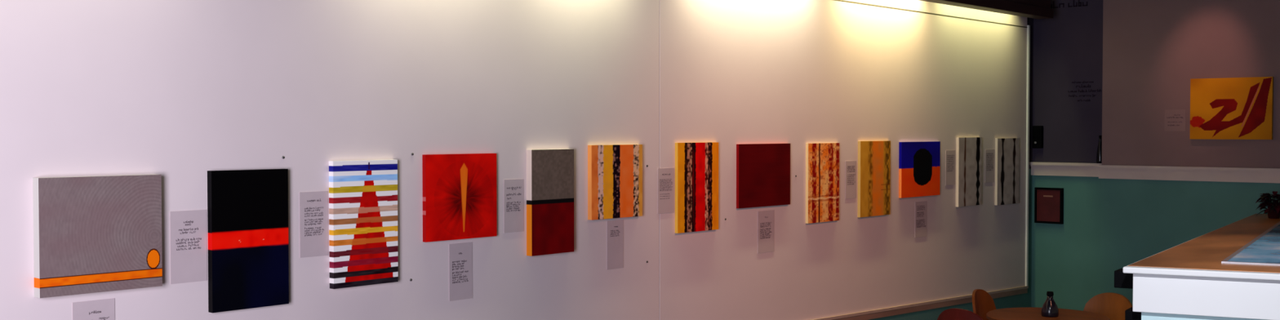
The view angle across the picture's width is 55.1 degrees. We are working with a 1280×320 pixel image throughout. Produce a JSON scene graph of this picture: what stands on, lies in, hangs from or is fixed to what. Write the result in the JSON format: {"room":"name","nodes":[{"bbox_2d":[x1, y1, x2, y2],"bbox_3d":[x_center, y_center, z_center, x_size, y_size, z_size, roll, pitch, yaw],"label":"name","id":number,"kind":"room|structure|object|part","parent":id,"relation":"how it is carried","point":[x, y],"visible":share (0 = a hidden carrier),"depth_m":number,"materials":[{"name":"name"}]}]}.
{"room":"cafe","nodes":[
{"label":"cafe","id":0,"kind":"room"},
{"bbox_2d":[868,17,1033,319],"bbox_3d":[-0.495,-0.048,5.879,0.100,3.300,10.920,1,2,42],"label":"wall","id":1,"kind":"structure","parent":0,"point":[1021,300],"depth_m":9.85,"materials":[{"name":"white paint"}]},
{"bbox_2d":[0,0,1030,319],"bbox_3d":[-0.475,-0.016,5.793,0.043,2.361,10.715,1,2,42],"label":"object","id":2,"kind":"structure","parent":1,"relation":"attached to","point":[178,91],"depth_m":5.78,"materials":[{"name":"paint"}]},
{"bbox_2d":[72,297,115,319],"bbox_3d":[-1.878,0.614,4.221,0.003,0.262,0.145,1,2,42],"label":"sheet","id":3,"kind":"object","parent":2,"relation":"attached to","point":[99,309],"visible":1,"depth_m":4.22,"materials":[{"name":"paper"}]},
{"bbox_2d":[32,173,162,297],"bbox_3d":[-1.853,0.253,4.208,0.045,0.396,0.422,1,2,42],"label":"abstract painting","id":4,"kind":"object","parent":2,"relation":"attached to","point":[98,233],"visible":1,"depth_m":4.18},
{"bbox_2d":[169,209,207,284],"bbox_3d":[-1.645,0.315,4.474,0.003,0.262,0.141,1,2,42],"label":"sheet","id":5,"kind":"object","parent":2,"relation":"attached to","point":[188,228],"visible":1,"depth_m":4.47,"materials":[{"name":"paper"}]},
{"bbox_2d":[207,168,288,312],"bbox_3d":[-1.479,0.299,4.640,0.030,0.523,0.320,1,2,42],"label":"abstract painting","id":6,"kind":"object","parent":2,"relation":"attached to","point":[248,252],"visible":1,"depth_m":4.62},
{"bbox_2d":[299,191,328,257],"bbox_3d":[-1.293,0.254,4.868,0.003,0.258,0.130,1,2,42],"label":"sheet","id":7,"kind":"object","parent":2,"relation":"attached to","point":[313,206],"visible":1,"depth_m":4.87,"materials":[{"name":"paper"}]},
{"bbox_3d":[-1.977,0.059,4.120,0.029,1.931,6.218,1,2,42],"label":"panel","id":8,"kind":"part","parent":2,"relation":"part of","materials":[{"name":"paint"}]},
{"bbox_2d":[328,159,398,288],"bbox_3d":[-1.131,0.257,5.030,0.030,0.512,0.316,1,2,42],"label":"abstract painting","id":9,"kind":"object","parent":2,"relation":"attached to","point":[363,193],"visible":1,"depth_m":5.01},
{"bbox_2d":[422,153,497,242],"bbox_3d":[-0.792,0.161,5.414,0.022,0.375,0.404,1,2,42],"label":"abstract painting","id":10,"kind":"object","parent":2,"relation":"attached to","point":[460,190],"visible":1,"depth_m":5.39},
{"bbox_2d":[448,242,472,301],"bbox_3d":[-0.794,0.494,5.434,0.003,0.251,0.132,1,2,42],"label":"sheet","id":11,"kind":"object","parent":2,"relation":"attached to","point":[460,255],"visible":1,"depth_m":5.43,"materials":[{"name":"paper"}]},
{"bbox_2d":[503,178,524,232],"bbox_3d":[-0.583,0.211,5.664,0.003,0.244,0.122,1,2,42],"label":"sheet","id":12,"kind":"object","parent":2,"relation":"attached to","point":[513,205],"visible":1,"depth_m":5.66,"materials":[{"name":"paper"}]},
{"bbox_2d":[526,148,573,256],"bbox_3d":[-0.424,0.197,5.817,0.036,0.495,0.279,1,2,42],"label":"abstract painting","id":13,"kind":"object","parent":2,"relation":"attached to","point":[549,172],"visible":1,"depth_m":5.79},
{"bbox_2d":[587,144,642,219],"bbox_3d":[-0.122,0.107,6.161,0.026,0.367,0.375,1,2,42],"label":"abstract painting","id":14,"kind":"object","parent":2,"relation":"attached to","point":[615,171],"visible":1,"depth_m":6.14},
{"bbox_2d":[606,219,623,269],"bbox_3d":[-0.125,0.426,6.183,0.003,0.244,0.122,1,2,42],"label":"sheet","id":15,"kind":"object","parent":2,"relation":"attached to","point":[615,228],"visible":1,"depth_m":6.18,"materials":[{"name":"paper"}]},
{"bbox_2d":[657,168,674,213],"bbox_3d":[0.138,0.162,6.472,0.003,0.238,0.134,1,2,42],"label":"sheet","id":16,"kind":"object","parent":2,"relation":"attached to","point":[665,175],"visible":1,"depth_m":6.47,"materials":[{"name":"paper"}]},
{"bbox_2d":[675,142,718,233],"bbox_3d":[0.310,0.146,6.652,0.020,0.481,0.351,1,2,42],"label":"abstract painting","id":17,"kind":"object","parent":2,"relation":"attached to","point":[696,164],"visible":1,"depth_m":6.63},
{"bbox_2d":[736,143,790,208],"bbox_3d":[0.719,0.087,7.111,0.018,0.363,0.506,1,2,42],"label":"abstract painting","id":18,"kind":"object","parent":2,"relation":"attached to","point":[762,170],"visible":1,"depth_m":7.08},
{"bbox_2d":[757,209,773,253],"bbox_3d":[0.734,0.417,7.148,0.003,0.244,0.161,1,2,42],"label":"sheet","id":19,"kind":"object","parent":2,"relation":"attached to","point":[765,218],"visible":1,"depth_m":7.14,"materials":[{"name":"paper"}]},
{"bbox_2d":[805,142,839,223],"bbox_3d":[1.128,0.139,7.572,0.018,0.486,0.347,1,2,42],"label":"abstract painting","id":20,"kind":"object","parent":2,"relation":"attached to","point":[822,159],"visible":1,"depth_m":7.55},
{"bbox_3d":[1.579,0.020,8.110,0.029,2.055,4.464,1,2,42],"label":"panel","id":21,"kind":"part","parent":2,"relation":"part of","materials":[{"name":"paint"}]},
{"bbox_2d":[845,160,856,199],"bbox_3d":[1.347,0.126,7.828,0.003,0.240,0.128,1,2,42],"label":"sheet","id":22,"kind":"object","parent":2,"relation":"attached to","point":[851,166],"visible":1,"depth_m":7.83,"materials":[{"name":"paper"}]},
{"bbox_2d":[857,140,890,217],"bbox_3d":[1.533,0.121,8.024,0.020,0.490,0.376,1,2,42],"label":"abstract painting","id":23,"kind":"object","parent":2,"relation":"attached to","point":[873,157],"visible":1,"depth_m":8.00},
{"bbox_2d":[898,141,940,198],"bbox_3d":[1.934,0.062,8.473,0.020,0.378,0.538,1,2,42],"label":"abstract painting","id":24,"kind":"object","parent":2,"relation":"attached to","point":[919,162],"visible":1,"depth_m":8.44},
{"bbox_2d":[915,200,927,237],"bbox_3d":[1.950,0.411,8.513,0.003,0.246,0.164,1,2,42],"label":"sheet","id":25,"kind":"object","parent":2,"relation":"attached to","point":[921,207],"visible":1,"depth_m":8.51,"materials":[{"name":"paper"}]},
{"bbox_3d":[-0.478,0.996,5.821,0.035,0.337,10.715,1,2,42],"label":"rail","id":26,"kind":"part","parent":2,"relation":"part of","materials":[{"name":"brown wood"}]},
{"bbox_2d":[945,150,955,185],"bbox_3d":[2.233,0.056,8.822,0.003,0.250,0.142,1,2,42],"label":"sheet","id":27,"kind":"object","parent":2,"relation":"attached to","point":[950,154],"visible":1,"depth_m":8.81,"materials":[{"name":"paper"}]},
{"bbox_2d":[955,137,982,207],"bbox_3d":[2.419,0.085,9.016,0.022,0.503,0.366,1,2,42],"label":"abstract painting","id":28,"kind":"object","parent":2,"relation":"attached to","point":[968,149],"visible":1,"depth_m":8.99},
{"bbox_2d":[920,0,1053,18],"bbox_3d":[-0.429,-1.101,5.587,0.289,0.220,10.510,1,2,42],"label":"lamp pelmet","id":29,"kind":"object","parent":2,"relation":"attached to","point":[1035,9],"visible":1,"depth_m":8.90,"materials":[{"name":"brown wood"}]},
{"bbox_2d":[985,149,994,182],"bbox_3d":[2.649,0.045,9.288,0.003,0.250,0.152,1,2,42],"label":"sheet","id":30,"kind":"object","parent":2,"relation":"attached to","point":[989,153],"visible":1,"depth_m":9.28,"materials":[{"name":"paper"}]},
{"bbox_2d":[995,137,1019,205],"bbox_3d":[2.842,0.087,9.493,0.020,0.510,0.381,1,2,42],"label":"abstract painting","id":31,"kind":"object","parent":2,"relation":"attached to","point":[1006,149],"visible":1,"depth_m":9.47},
{"bbox_3d":[3.078,-0.033,9.783,0.041,2.078,0.030,1,2,42],"label":"trim","id":32,"kind":"part","parent":2,"relation":"part of","materials":[{"name":"white paint"}]},
{"bbox_2d":[1031,0,1102,311],"bbox_3d":[3.394,-0.147,9.793,0.697,3.300,0.100,1,2,42],"label":"wall","id":33,"kind":"structure","parent":0,"point":[1068,46],"depth_m":9.72,"materials":[{"name":"paint"}]},
{"bbox_2d":[1032,125,1043,148],"bbox_3d":[3.196,-0.185,9.861,0.075,0.180,0.058,1,2,42],"label":"wall box","id":34,"kind":"object","parent":33,"relation":"attached to","point":[1037,131],"visible":1,"depth_m":9.84,"materials":[{"name":"black plastic"}]},
{"bbox_2d":[1033,127,1039,137],"bbox_3d":[3.182,-0.222,9.844,0.051,0.075,0.002,1,2,42],"label":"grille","id":35,"kind":"object","parent":34,"relation":"attached to","point":[1036,130],"depth_m":9.84,"materials":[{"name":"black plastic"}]},
{"bbox_2d":[1034,186,1063,224],"bbox_3d":[3.274,0.365,9.822,0.226,0.285,0.034,1,2,42],"label":"framed picture","id":36,"kind":"object","parent":33,"relation":"attached to","point":[1048,202],"visible":1,"depth_m":9.81,"materials":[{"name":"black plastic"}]},
{"bbox_2d":[1029,161,1102,177],"bbox_3d":[3.377,0.074,9.705,0.596,0.106,0.062,1,2,42],"label":"trim","id":37,"kind":"structure","parent":33,"relation":"attached to","point":[1062,169],"depth_m":9.71,"materials":[{"name":"paint"}]},
{"bbox_2d":[1096,135,1102,163],"bbox_3d":[3.573,-0.083,9.525,0.056,0.217,0.056,1,2,42],"label":"slim bottle","id":38,"kind":"object","parent":37,"relation":"on","point":[1099,155],"visible":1,"depth_m":9.51,"materials":[{"name":"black glass"}]},
{"bbox_2d":[1050,0,1087,8],"bbox_3d":[3.387,-1.236,9.703,0.310,0.055,0.002,1,2,42],"label":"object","id":39,"kind":"structure","parent":33,"relation":"attached to","point":[1060,4],"depth_m":9.70,"materials":[{"name":"black"}]},
{"bbox_2d":[1067,80,1101,101],"bbox_3d":[3.490,-0.541,9.628,0.264,0.161,0.002,1,2,42],"label":"lettering","id":40,"kind":"object","parent":33,"relation":"attached to","point":[1097,90],"depth_m":9.63},
{"bbox_2d":[1100,0,1279,306],"bbox_3d":[5.988,-0.087,7.422,6.333,3.300,0.190,1,2,42],"label":"wall","id":41,"kind":"structure","parent":0,"point":[1153,50],"depth_m":9.11,"materials":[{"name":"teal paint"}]},
{"bbox_2d":[1164,109,1186,131],"bbox_3d":[3.965,-0.294,9.091,0.150,0.160,0.003,1,2,42],"label":"sheet","id":42,"kind":"object","parent":41,"relation":"attached to","point":[1175,119],"visible":1,"depth_m":9.09,"materials":[{"name":"paper"}]},
{"bbox_2d":[1097,164,1279,183],"bbox_3d":[5.863,0.142,7.371,6.245,0.104,0.062,1,2,42],"label":"trim","id":43,"kind":"structure","parent":41,"relation":"attached to","point":[1249,175],"depth_m":8.99,"materials":[{"name":"paint"}]},
{"bbox_2d":[1190,76,1273,139],"bbox_3d":[4.248,-0.369,8.818,0.552,0.442,0.030,1,2,42],"label":"abstract painting","id":44,"kind":"object","parent":41,"relation":"attached to","point":[1224,108],"visible":1,"depth_m":8.80},
{"bbox_3d":[2.092,1.709,3.618,7.030,0.100,11.120,1,2,42],"label":"floor","id":45,"kind":"structure","parent":0,"visible":0},
{"bbox_2d":[937,308,983,319],"bbox_3d":[1.781,1.174,6.441,0.431,0.831,0.344,-1,2,-45],"label":"wooden chair","id":46,"kind":"object","parent":45,"relation":"on","point":[950,313],"visible":1,"depth_m":6.28,"materials":[{"name":"red wood"}]},
{"bbox_2d":[972,288,995,319],"bbox_3d":[2.184,1.173,7.237,0.426,0.791,0.344,1,2,37],"label":"wooden chair","id":47,"kind":"object","parent":45,"relation":"on","point":[983,303],"visible":0.75,"depth_m":7.36,"materials":[{"name":"orange wood"}]},
{"bbox_2d":[986,306,1110,319],"bbox_3d":[2.292,1.226,6.912,0.660,0.700,0.660,1,2,42],"label":"cafe table","id":48,"kind":"object","parent":45,"relation":"on","point":[1027,313],"visible":0.91,"depth_m":6.94,"materials":[{"name":"brown wood"}]},
{"bbox_2d":[1040,291,1058,317],"bbox_3d":[2.300,0.807,6.880,0.094,0.139,0.094,1,2,42],"label":"cruet bottle","id":49,"kind":"object","parent":48,"relation":"on","point":[1050,308],"visible":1,"depth_m":6.85,"materials":[{"name":"black glass"}]},
{"bbox_2d":[1083,292,1133,319],"bbox_3d":[2.641,1.180,7.127,0.424,0.783,0.344,-1,2,-41],"label":"wooden chair","id":50,"kind":"object","parent":45,"relation":"on","point":[1113,306],"visible":0.75,"depth_m":7.25,"materials":[{"name":"orange wood"}]},
{"bbox_2d":[1114,213,1279,319],"bbox_3d":[4.162,1.010,6.407,2.334,1.158,4.039,1,2,35],"label":"counter","id":51,"kind":"object","parent":45,"relation":"on","point":[1231,271],"depth_m":5.33,"materials":[{"name":"white wood"}]},
{"bbox_3d":[4.118,1.062,6.496,1.955,0.850,3.960,1,2,34],"label":"panel","id":52,"kind":"part","parent":51,"relation":"part of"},
{"bbox_2d":[1128,213,1279,272],"bbox_3d":[4.006,0.440,6.387,2.540,0.002,3.950,1,2,42],"label":"countertop","id":53,"kind":"structure","parent":51,"relation":"on","point":[1207,251],"depth_m":6.08,"materials":[{"name":"brown wood"}]},
{"bbox_2d":[1133,273,1279,319],"bbox_3d":[4.110,0.552,6.471,2.015,0.170,3.999,1,2,34],"label":"counter front","id":54,"kind":"structure","parent":51,"relation":"attached to","point":[1252,299],"depth_m":5.24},
{"bbox_3d":[3.979,0.440,6.192,2.080,0.008,2.880,1,2,42],"label":"glass frame","id":55,"kind":"part","parent":51,"relation":"part of","materials":[{"name":"glass"}]},
{"bbox_3d":[3.982,0.441,6.193,2.036,0.006,2.835,1,2,42],"label":"glass panel","id":56,"kind":"part","parent":51,"relation":"part of","materials":[{"name":"blue glass"}]},
{"bbox_2d":[1255,191,1279,218],"bbox_3d":[4.255,0.303,8.243,0.233,0.179,0.240,1,2,42],"label":"potted plant","id":57,"kind":"object","parent":51,"relation":"on","point":[1273,211],"visible":1,"depth_m":8.23,"materials":[{"name":"green plant"}]},
{"bbox_3d":[4.261,0.364,8.243,0.092,0.056,0.092,1,2,42],"label":"pot","id":58,"kind":"part","parent":57,"relation":"part of","materials":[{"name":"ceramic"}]}
]}

